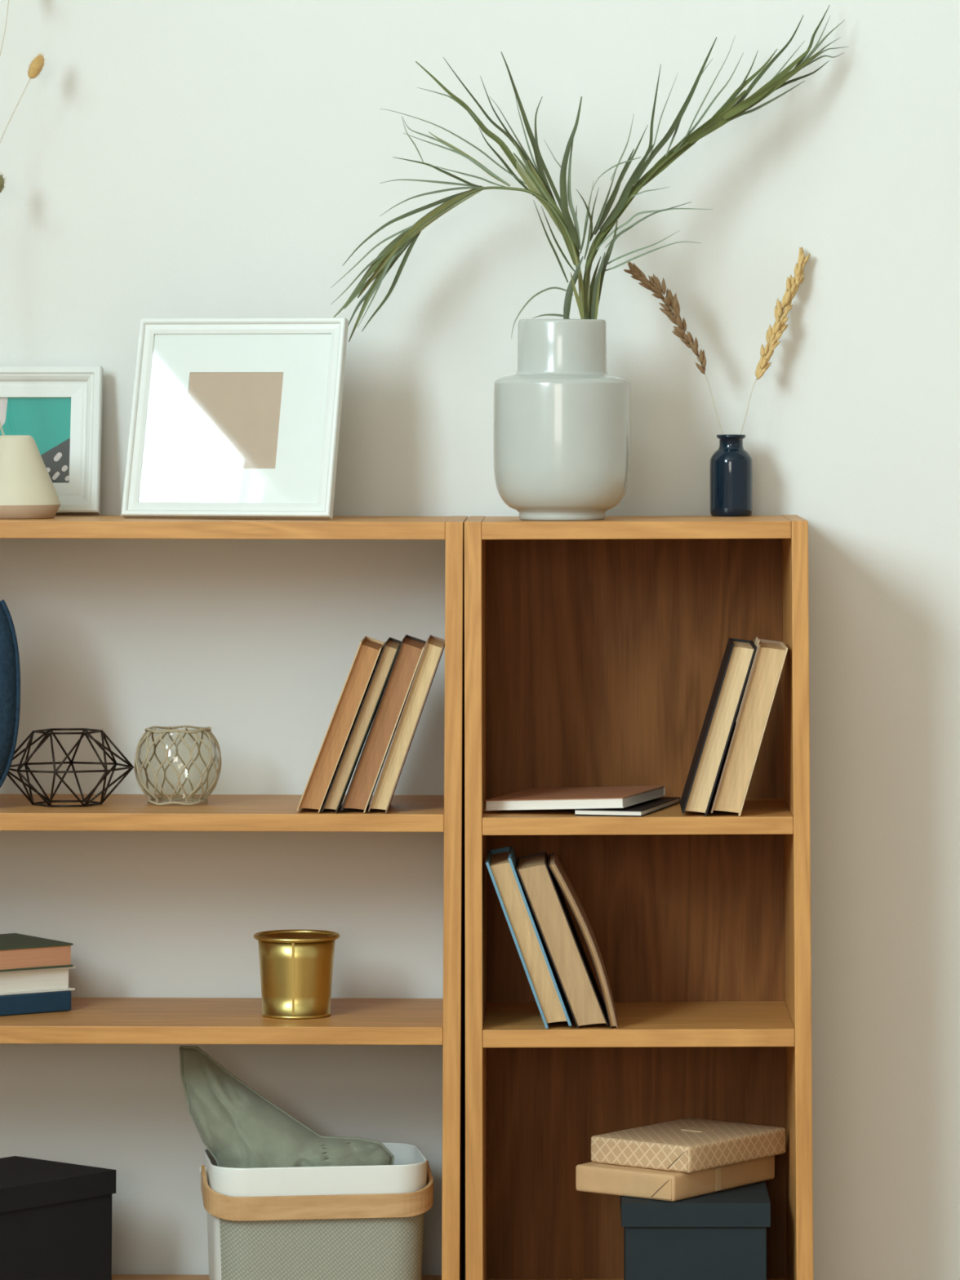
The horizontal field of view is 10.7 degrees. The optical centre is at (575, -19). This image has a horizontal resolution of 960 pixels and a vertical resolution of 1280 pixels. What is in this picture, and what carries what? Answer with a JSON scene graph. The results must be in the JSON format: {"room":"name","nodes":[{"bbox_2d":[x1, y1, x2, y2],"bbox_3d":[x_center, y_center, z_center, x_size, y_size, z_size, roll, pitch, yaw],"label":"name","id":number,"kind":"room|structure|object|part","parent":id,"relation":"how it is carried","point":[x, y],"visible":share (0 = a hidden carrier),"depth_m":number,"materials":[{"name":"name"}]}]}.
{"room":"living room","nodes":[
{"label":"living room","id":0,"kind":"room"},
{"bbox_2d":[0,0,959,1279],"bbox_3d":[0.895,-0.081,6.342,5.950,3.600,0.150,0,-5,0],"label":"wall","id":1,"kind":"structure","parent":0,"point":[163,158],"depth_m":6.21,"materials":[{"name":"white paint"}]},
{"bbox_3d":[0.895,1.452,2.306,5.950,0.100,7.950,0,-5,0],"label":"floor","id":2,"kind":"structure","parent":0,"visible":0},
{"bbox_2d":[0,515,468,1279],"bbox_3d":[-0.612,1.165,6.006,0.960,1.061,0.280,0,-5,0],"label":"bookcase","id":3,"kind":"object","parent":2,"relation":"on","point":[89,1020],"visible":0.98,"depth_m":5.89,"materials":[{"name":"brown wood"}]},
{"bbox_2d":[0,599,20,787],"bbox_3d":[-0.718,0.828,5.942,0.144,0.270,0.081,0,-5,0],"label":"plate","id":4,"kind":"object","parent":3,"relation":"on","point":[10,668],"visible":1,"depth_m":5.93,"materials":[{"name":"blue ceramic"}]},
{"bbox_2d":[0,435,60,519],"bbox_3d":[-0.662,0.586,6.027,0.108,0.097,0.108,0,-5,0],"label":"vase","id":5,"kind":"object","parent":3,"relation":"on","point":[28,491],"visible":1,"depth_m":5.99,"materials":[{"name":"beige ceramic"}]},
{"bbox_2d":[0,173,5,435],"bbox_3d":[-0.696,0.399,6.079,0.043,0.349,0.103,1,-5,-13],"label":"grass","id":6,"kind":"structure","parent":5,"relation":"in","point":[2,180],"depth_m":6.13,"materials":[{"name":"brown plant"}]},
{"bbox_2d":[0,0,8,435],"bbox_3d":[-0.690,0.276,6.105,0.051,0.599,0.092,0,-5,0],"label":"grass","id":7,"kind":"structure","parent":5,"relation":"in","point":[8,0],"depth_m":6.15,"materials":[{"name":"brown plant"}]},
{"bbox_2d":[0,53,45,435],"bbox_3d":[-0.684,0.328,6.108,0.068,0.494,0.111,-1,-5,15],"label":"grass","id":8,"kind":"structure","parent":5,"relation":"in","point":[36,66],"depth_m":6.16,"materials":[{"name":"brown plant"}]},
{"bbox_3d":[-0.690,0.344,6.093,0.065,0.461,0.098,0,-5,0],"label":"stem","id":9,"kind":"part","parent":8,"relation":"part of","materials":[{"name":"brown plant"}]},
{"bbox_2d":[0,990,71,1015],"bbox_3d":[-0.699,1.201,6.021,0.155,0.022,0.146,3,-6,-35],"label":"book","id":10,"kind":"object","parent":3,"relation":"on","point":[57,1001],"visible":0.83,"depth_m":5.98,"materials":[{"name":"blue paper"}]},
{"bbox_2d":[0,965,75,995],"bbox_3d":[-0.693,1.177,6.030,0.155,0.028,0.141,3,-5,-33],"label":"book","id":11,"kind":"object","parent":10,"relation":"on","point":[56,979],"visible":0.64,"depth_m":5.99,"materials":[{"name":"white paper"}]},
{"bbox_2d":[0,933,73,971],"bbox_3d":[-0.694,1.149,6.025,0.150,0.027,0.141,3,-6,-35],"label":"book","id":12,"kind":"object","parent":11,"relation":"on","point":[18,952],"visible":1,"depth_m":5.99,"materials":[{"name":"orange paper"}]},
{"bbox_2d":[0,365,103,515],"bbox_3d":[-0.669,0.555,6.173,0.190,0.180,0.055,0,-5,0],"label":"picture frame","id":13,"kind":"object","parent":3,"relation":"on","point":[60,407],"visible":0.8,"depth_m":6.18,"materials":[{"name":"white paint"}]},
{"bbox_2d":[0,398,71,482],"bbox_3d":[-0.669,0.553,6.179,0.118,0.113,0.022,0,-5,0],"label":"print","id":14,"kind":"object","parent":13,"relation":"attached to","point":[46,420],"depth_m":6.18,"materials":[{"name":"teal paper"}]},
{"bbox_3d":[-0.669,0.487,6.191,0.190,0.037,0.022,0,-15,0],"label":"frame rail","id":15,"kind":"part","parent":13,"relation":"part of","materials":[{"name":"white paint"}]},
{"bbox_3d":[-0.669,0.624,6.154,0.190,0.037,0.022,0,-15,0],"label":"frame rail","id":16,"kind":"part","parent":13,"relation":"part of","materials":[{"name":"white paint"}]},
{"bbox_3d":[-0.593,0.555,6.173,0.037,0.179,0.022,0,-15,0],"label":"frame rail","id":17,"kind":"part","parent":13,"relation":"part of","materials":[{"name":"white paint"}]},
{"bbox_2d":[0,1155,115,1279],"bbox_3d":[-0.671,1.461,5.934,0.170,0.146,0.215,-4,-6,40],"label":"storage box","id":18,"kind":"object","parent":3,"relation":"on","point":[55,1217],"visible":1,"depth_m":5.90,"materials":[{"name":"black cardboard"}]},
{"bbox_3d":[-0.671,1.402,5.939,0.170,0.027,0.215,-4,-6,40],"label":"lid","id":19,"kind":"part","parent":18,"relation":"part of","materials":[{"name":"black cardboard"}]},
{"bbox_2d":[7,728,133,807],"bbox_3d":[-0.598,0.925,6.002,0.144,0.087,0.148,-2,-5,21],"label":"ornament","id":20,"kind":"object","parent":3,"relation":"on","point":[46,732],"visible":0.96,"depth_m":6.00,"materials":[{"name":"brown metal"}]},
{"bbox_2d":[133,724,221,805],"bbox_3d":[-0.469,0.925,6.020,0.102,0.089,0.102,0,-5,0],"label":"candle holder","id":21,"kind":"object","parent":3,"relation":"on","point":[202,729],"visible":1,"depth_m":6.01,"materials":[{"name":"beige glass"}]},
{"bbox_3d":[-0.511,0.924,6.016,0.020,0.085,0.015,1,-5,-17],"label":"cord","id":22,"kind":"part","parent":21,"relation":"part of","materials":[{"name":"beige fabric"}]},
{"bbox_3d":[-0.507,0.923,6.004,0.020,0.085,0.015,1,-5,-16],"label":"cord","id":23,"kind":"part","parent":21,"relation":"part of","materials":[{"name":"beige fabric"}]},
{"bbox_3d":[-0.511,0.925,6.027,0.020,0.085,0.017,-2,-5,23],"label":"cord","id":24,"kind":"part","parent":21,"relation":"part of","materials":[{"name":"beige fabric"}]},
{"bbox_3d":[-0.507,0.926,6.041,0.020,0.085,0.018,-1,-5,13],"label":"cord","id":25,"kind":"part","parent":21,"relation":"part of","materials":[{"name":"beige fabric"}]},
{"bbox_3d":[-0.503,0.923,5.995,0.017,0.085,0.020,-4,-6,42],"label":"cord","id":26,"kind":"part","parent":21,"relation":"part of","materials":[{"name":"beige fabric"}]},
{"bbox_3d":[-0.501,0.927,6.048,0.016,0.085,0.020,3,-6,-35],"label":"cord","id":27,"kind":"part","parent":21,"relation":"part of","materials":[{"name":"beige fabric"}]},
{"bbox_3d":[-0.492,0.922,5.986,0.015,0.085,0.020,-4,-6,41],"label":"cord","id":28,"kind":"part","parent":21,"relation":"part of","materials":[{"name":"beige fabric"}]},
{"bbox_3d":[-0.490,0.928,6.057,0.015,0.085,0.020,4,-6,-38],"label":"cord","id":29,"kind":"part","parent":21,"relation":"part of","materials":[{"name":"beige fabric"}]},
{"bbox_3d":[-0.484,0.922,5.982,0.015,0.085,0.020,-1,-5,14],"label":"cord","id":30,"kind":"part","parent":21,"relation":"part of","materials":[{"name":"beige fabric"}]},
{"bbox_3d":[-0.480,0.928,6.061,0.018,0.085,0.020,0,-5,0],"label":"cord","id":31,"kind":"part","parent":21,"relation":"part of","materials":[{"name":"beige fabric"}]},
{"bbox_3d":[-0.471,0.921,5.979,0.017,0.085,0.020,0,-5,0],"label":"cord","id":32,"kind":"part","parent":21,"relation":"part of","materials":[{"name":"beige fabric"}]},
{"bbox_3d":[-0.468,0.928,6.061,0.016,0.085,0.020,0,-5,0],"label":"cord","id":33,"kind":"part","parent":21,"relation":"part of","materials":[{"name":"beige fabric"}]},
{"bbox_3d":[-0.460,0.921,5.980,0.016,0.085,0.020,2,-5,-22],"label":"cord","id":34,"kind":"part","parent":21,"relation":"part of","materials":[{"name":"beige fabric"}]},
{"bbox_3d":[-0.457,0.928,6.060,0.016,0.085,0.020,-2,-5,25],"label":"cord","id":35,"kind":"part","parent":21,"relation":"part of","materials":[{"name":"beige fabric"}]},
{"bbox_3d":[-0.447,0.922,5.985,0.016,0.085,0.020,2,-5,-23],"label":"cord","id":36,"kind":"part","parent":21,"relation":"part of","materials":[{"name":"beige fabric"}]},
{"bbox_3d":[-0.445,0.927,6.054,0.016,0.085,0.020,-2,-5,25],"label":"cord","id":37,"kind":"part","parent":21,"relation":"part of","materials":[{"name":"beige fabric"}]},
{"bbox_3d":[-0.439,0.922,5.991,0.020,0.085,0.016,-3,-6,34],"label":"cord","id":38,"kind":"part","parent":21,"relation":"part of","materials":[{"name":"beige fabric"}]},
{"bbox_3d":[-0.437,0.927,6.047,0.020,0.085,0.016,3,-5,-31],"label":"cord","id":39,"kind":"part","parent":21,"relation":"part of","materials":[{"name":"beige fabric"}]},
{"bbox_3d":[-0.432,0.923,6.003,0.020,0.085,0.016,-3,-6,35],"label":"cord","id":40,"kind":"part","parent":21,"relation":"part of","materials":[{"name":"beige fabric"}]},
{"bbox_3d":[-0.430,0.926,6.035,0.020,0.085,0.016,3,-5,-31],"label":"cord","id":41,"kind":"part","parent":21,"relation":"part of","materials":[{"name":"beige fabric"}]},
{"bbox_3d":[-0.428,0.924,6.012,0.020,0.085,0.016,0,-5,0],"label":"cord","id":42,"kind":"part","parent":21,"relation":"part of","materials":[{"name":"beige fabric"}]},
{"bbox_3d":[-0.428,0.925,6.025,0.020,0.085,0.016,0,-5,0],"label":"cord","id":43,"kind":"part","parent":21,"relation":"part of","materials":[{"name":"beige fabric"}]},
{"bbox_3d":[-0.612,1.222,6.001,0.919,0.020,0.278,0,-5,0],"label":"shelf","id":44,"kind":"part","parent":3,"relation":"part of","materials":[{"name":"brown wood"}]},
{"bbox_3d":[-0.611,0.981,6.021,0.919,0.020,0.278,0,-5,0],"label":"shelf","id":45,"kind":"part","parent":3,"relation":"part of","materials":[{"name":"brown wood"}]},
{"bbox_3d":[-0.610,0.646,6.048,0.919,0.020,0.278,0,-5,0],"label":"panel","id":46,"kind":"part","parent":3,"relation":"part of","materials":[{"name":"brown wood"}]},
{"bbox_2d":[120,317,348,519],"bbox_3d":[-0.402,0.517,6.042,0.255,0.236,0.094,-1,-5,13],"label":"picture frame","id":47,"kind":"object","parent":3,"relation":"on","point":[231,418],"visible":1,"depth_m":6.04,"materials":[{"name":"white paint"}]},
{"bbox_3d":[-0.519,0.519,6.063,0.018,0.242,0.015,-1,-21,13],"label":"frame rail","id":48,"kind":"part","parent":47,"relation":"part of","materials":[{"name":"white paint"}]},
{"bbox_3d":[-0.410,0.622,5.997,0.255,0.018,0.015,-1,-21,13],"label":"frame rail","id":49,"kind":"part","parent":47,"relation":"part of","materials":[{"name":"white paint"}]},
{"bbox_2d":[181,372,283,468],"bbox_3d":[-0.406,0.520,6.041,0.128,0.130,0.001,-1,-21,13],"label":"print","id":50,"kind":"object","parent":47,"relation":"attached to","point":[232,421],"depth_m":6.04},
{"bbox_3d":[-0.396,0.411,6.076,0.255,0.018,0.015,-1,-21,13],"label":"frame rail","id":51,"kind":"part","parent":47,"relation":"part of","materials":[{"name":"white paint"}]},
{"bbox_3d":[-0.287,0.514,6.010,0.018,0.242,0.015,-1,-21,13],"label":"frame rail","id":52,"kind":"part","parent":47,"relation":"part of","materials":[{"name":"white paint"}]},
{"bbox_3d":[-0.613,1.549,5.975,0.919,0.020,0.278,0,-5,0],"label":"shelf","id":53,"kind":"part","parent":3,"relation":"part of","materials":[{"name":"brown wood"}]},
{"bbox_2d":[253,929,339,1019],"bbox_3d":[-0.327,1.163,5.973,0.101,0.094,0.101,0,-5,0],"label":"plant pot","id":54,"kind":"object","parent":3,"relation":"on","point":[296,966],"visible":1,"depth_m":5.94,"materials":[{"name":"gold metal"}]},
{"bbox_2d":[200,1142,433,1279],"bbox_3d":[-0.304,1.455,5.957,0.266,0.164,0.188,1,-5,-8],"label":"basket","id":55,"kind":"object","parent":3,"relation":"on","point":[332,1222],"visible":0.98,"depth_m":5.87,"materials":[{"name":"white metal"},{"name":"grey woven fabric"},{"name":"ash"}]},
{"bbox_2d":[179,1045,394,1168],"bbox_3d":[-0.339,1.356,5.970,0.253,0.215,0.089,0,-5,0],"label":"cloth","id":56,"kind":"object","parent":55,"relation":"in","point":[239,1126],"visible":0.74,"depth_m":5.95,"materials":[{"name":"green fabric"}]},
{"bbox_3d":[-0.298,1.403,5.916,0.266,0.050,0.098,1,-5,-8],"label":"handle","id":57,"kind":"part","parent":55,"relation":"part of","materials":[{"name":"brown wood"}]},
{"bbox_3d":[-0.292,1.462,5.889,0.242,0.115,0.036,1,-5,-8],"label":"panel","id":58,"kind":"part","parent":55,"relation":"part of","materials":[{"name":"grey fabric"}]},
{"bbox_2d":[296,635,385,812],"bbox_3d":[-0.273,0.868,5.966,0.097,0.196,0.136,0,-5,0],"label":"book","id":59,"kind":"object","parent":3,"relation":"on","point":[369,651],"visible":0.88,"depth_m":5.90,"materials":[{"name":"beige paper"}]},
{"bbox_2d":[321,637,401,812],"bbox_3d":[-0.249,0.868,5.965,0.089,0.195,0.136,0,-5,0],"label":"book","id":60,"kind":"object","parent":3,"relation":"on","point":[369,707],"visible":0.94,"depth_m":5.90,"materials":[{"name":"beige paper"}]},
{"bbox_2d":[340,634,426,812],"bbox_3d":[-0.223,0.867,5.966,0.096,0.198,0.136,0,-5,0],"label":"book","id":61,"kind":"object","parent":3,"relation":"on","point":[394,696],"visible":0.92,"depth_m":5.90,"materials":[{"name":"beige paper"}]},
{"bbox_2d":[368,635,444,813],"bbox_3d":[-0.196,0.867,5.964,0.087,0.198,0.136,0,-5,0],"label":"book","id":62,"kind":"object","parent":3,"relation":"on","point":[434,646],"visible":0.98,"depth_m":5.90,"materials":[{"name":"beige paper"}]},
{"bbox_3d":[-0.142,1.166,6.006,0.020,1.061,0.280,0,-5,0],"label":"panel","id":63,"kind":"part","parent":3,"relation":"part of","materials":[{"name":"brown wood"}]},
{"bbox_2d":[464,515,813,1279],"bbox_3d":[0.072,1.165,6.006,0.398,1.061,0.280,0,-5,0],"label":"bookcase","id":64,"kind":"object","parent":2,"relation":"on","point":[594,650],"visible":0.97,"depth_m":6.13,"materials":[{"name":"brown wood"}]},
{"bbox_3d":[-0.117,1.166,6.006,0.020,1.061,0.280,0,-5,0],"label":"panel","id":65,"kind":"part","parent":64,"relation":"part of","materials":[{"name":"brown wood"}]},
{"bbox_2d":[485,845,571,1028],"bbox_3d":[-0.054,1.114,5.955,0.099,0.194,0.161,0,-5,0],"label":"book","id":66,"kind":"object","parent":64,"relation":"on","point":[550,998],"visible":0.84,"depth_m":5.88,"materials":[{"name":"beige paper"}]},
{"bbox_2d":[493,319,631,520],"bbox_3d":[-0.016,0.516,6.010,0.162,0.235,0.162,0,-5,0],"label":"vase","id":67,"kind":"object","parent":64,"relation":"on","point":[562,423],"visible":1,"depth_m":5.95,"materials":[{"name":"grey ceramic"}]},
{"bbox_2d":[330,52,584,342],"bbox_3d":[-0.140,0.258,6.048,0.306,0.346,0.107,-2,-5,23],"label":"frond","id":68,"kind":"object","parent":67,"relation":"in","point":[535,178],"visible":1,"depth_m":6.06,"materials":[{"name":"green plant"}]},
{"bbox_3d":[-0.114,0.338,6.049,0.248,0.188,0.016,-1,-5,17],"label":"stem","id":69,"kind":"part","parent":68,"relation":"part of","materials":[{"name":"green plant"}]},
{"bbox_2d":[560,96,599,319],"bbox_3d":[0.007,0.283,6.017,0.037,0.291,0.050,-3,-5,33],"label":"frond","id":70,"kind":"object","parent":67,"relation":"in","point":[574,231],"visible":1,"depth_m":6.02,"materials":[{"name":"green plant"}]},
{"bbox_3d":[0.013,0.360,6.023,0.030,0.139,0.005,1,-5,-11],"label":"stem","id":71,"kind":"part","parent":70,"relation":"part of","materials":[{"name":"green plant"}]},
{"bbox_2d":[582,4,848,319],"bbox_3d":[0.180,0.228,6.109,0.365,0.416,0.141,4,-6,-43],"label":"frond","id":72,"kind":"object","parent":67,"relation":"in","point":[592,291],"visible":1,"depth_m":6.09,"materials":[{"name":"green plant"}]},
{"bbox_3d":[0.149,0.259,6.102,0.320,0.353,0.012,3,-5,-29],"label":"stem","id":73,"kind":"part","parent":72,"relation":"part of","materials":[{"name":"green plant"}]},
{"bbox_2d":[516,852,608,1027],"bbox_3d":[-0.015,1.116,5.946,0.106,0.188,0.141,0,-5,0],"label":"book","id":74,"kind":"object","parent":64,"relation":"on","point":[544,893],"visible":0.97,"depth_m":5.88,"materials":[{"name":"beige paper"}]},
{"bbox_2d":[484,785,665,810],"bbox_3d":[0.001,0.961,6.004,0.168,0.019,0.186,-1,-5,16],"label":"book","id":75,"kind":"object","parent":64,"relation":"on","point":[582,797],"visible":1,"depth_m":5.94,"materials":[{"name":"white paper"}]},
{"bbox_2d":[547,853,617,1028],"bbox_3d":[0.009,1.116,5.941,0.080,0.188,0.131,0,-5,0],"label":"book","id":76,"kind":"object","parent":64,"relation":"on","point":[556,867],"visible":1,"depth_m":5.88,"materials":[{"name":"beige paper"}]},
{"bbox_2d":[574,796,679,816],"bbox_3d":[0.062,0.969,5.995,0.080,0.006,0.206,-1,-5,14],"label":"notebook","id":77,"kind":"object","parent":64,"relation":"on","point":[646,807],"visible":0.65,"depth_m":5.91,"materials":[{"name":"white paper"}]},
{"bbox_3d":[0.071,0.647,6.043,0.359,0.020,0.269,0,-5,0],"label":"panel","id":78,"kind":"part","parent":64,"relation":"part of","materials":[{"name":"brown wood"}]},
{"bbox_3d":[0.074,1.552,5.970,0.359,0.020,0.269,0,-5,0],"label":"shelf","id":79,"kind":"part","parent":64,"relation":"part of","materials":[{"name":"brown wood"}]},
{"bbox_3d":[0.072,0.985,6.016,0.359,0.020,0.269,0,-5,0],"label":"shelf","id":80,"kind":"part","parent":64,"relation":"part of","materials":[{"name":"brown wood"}]},
{"bbox_3d":[0.073,1.226,5.996,0.359,0.020,0.269,0,-5,0],"label":"shelf","id":81,"kind":"part","parent":64,"relation":"part of","materials":[{"name":"brown wood"}]},
{"bbox_2d":[619,1180,770,1279],"bbox_3d":[0.138,1.474,5.950,0.171,0.129,0.209,0,-5,0],"label":"storage box","id":82,"kind":"object","parent":64,"relation":"on","point":[719,1235],"visible":0.77,"depth_m":5.85,"materials":[{"name":"blue cardboard"}]},
{"bbox_2d":[575,1155,774,1201],"bbox_3d":[0.118,1.396,5.980,0.142,0.031,0.215,-3,-6,35],"label":"parcel","id":83,"kind":"object","parent":82,"relation":"on","point":[592,1177],"visible":0.66,"depth_m":5.91,"materials":[{"name":"paper"}]},
{"bbox_2d":[591,1117,785,1173],"bbox_3d":[0.133,1.365,5.985,0.145,0.032,0.197,-3,-6,37],"label":"parcel","id":84,"kind":"object","parent":83,"relation":"on","point":[687,1144],"visible":1,"depth_m":5.94,"materials":[{"name":"paper"}]},
{"bbox_3d":[0.138,1.423,5.954,0.171,0.027,0.209,0,-5,0],"label":"lid","id":85,"kind":"part","parent":82,"relation":"part of","materials":[{"name":"blue cardboard"}]},
{"bbox_2d":[680,637,756,815],"bbox_3d":[0.167,0.871,5.969,0.086,0.197,0.151,0,-5,0],"label":"book","id":86,"kind":"object","parent":64,"relation":"on","point":[739,654],"visible":1,"depth_m":5.90,"materials":[{"name":"beige paper"}]},
{"bbox_2d":[709,434,752,516],"bbox_3d":[0.188,0.595,6.147,0.052,0.098,0.052,0,-5,0],"label":"bottle","id":87,"kind":"object","parent":64,"relation":"on","point":[731,468],"visible":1,"depth_m":6.13,"materials":[{"name":"blue glass"}]},
{"bbox_2d":[623,262,723,435],"bbox_3d":[0.123,0.469,6.135,0.133,0.266,0.025,1,-5,-12],"label":"dried grass","id":88,"kind":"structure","parent":87,"relation":"in","point":[672,308],"depth_m":6.13,"materials":[{"name":"brown plant"}]},
{"bbox_3d":[0.128,0.477,6.138,0.121,0.252,0.005,1,-5,-18],"label":"stem","id":89,"kind":"part","parent":88,"relation":"part of","materials":[{"name":"brown plant"}]},
{"bbox_2d":[740,246,810,434],"bbox_3d":[0.239,0.464,6.183,0.109,0.286,0.022,3,-5,-31],"label":"dried grass","id":90,"kind":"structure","parent":87,"relation":"in","point":[782,308],"depth_m":6.19,"materials":[{"name":"yellow plant"}]},
{"bbox_3d":[0.235,0.471,6.181,0.100,0.270,0.004,3,-5,-30],"label":"stem","id":91,"kind":"part","parent":90,"relation":"part of","materials":[{"name":"yellow plant"}]},
{"bbox_2d":[709,636,787,816],"bbox_3d":[0.201,0.869,5.967,0.090,0.201,0.151,0,-5,0],"label":"book","id":92,"kind":"object","parent":64,"relation":"on","point":[740,758],"visible":0.82,"depth_m":5.90,"materials":[{"name":"beige paper"}]},
{"bbox_3d":[0.262,1.165,6.006,0.020,1.061,0.280,0,-5,0],"label":"panel","id":93,"kind":"part","parent":64,"relation":"part of","materials":[{"name":"brown wood"}]}
]}

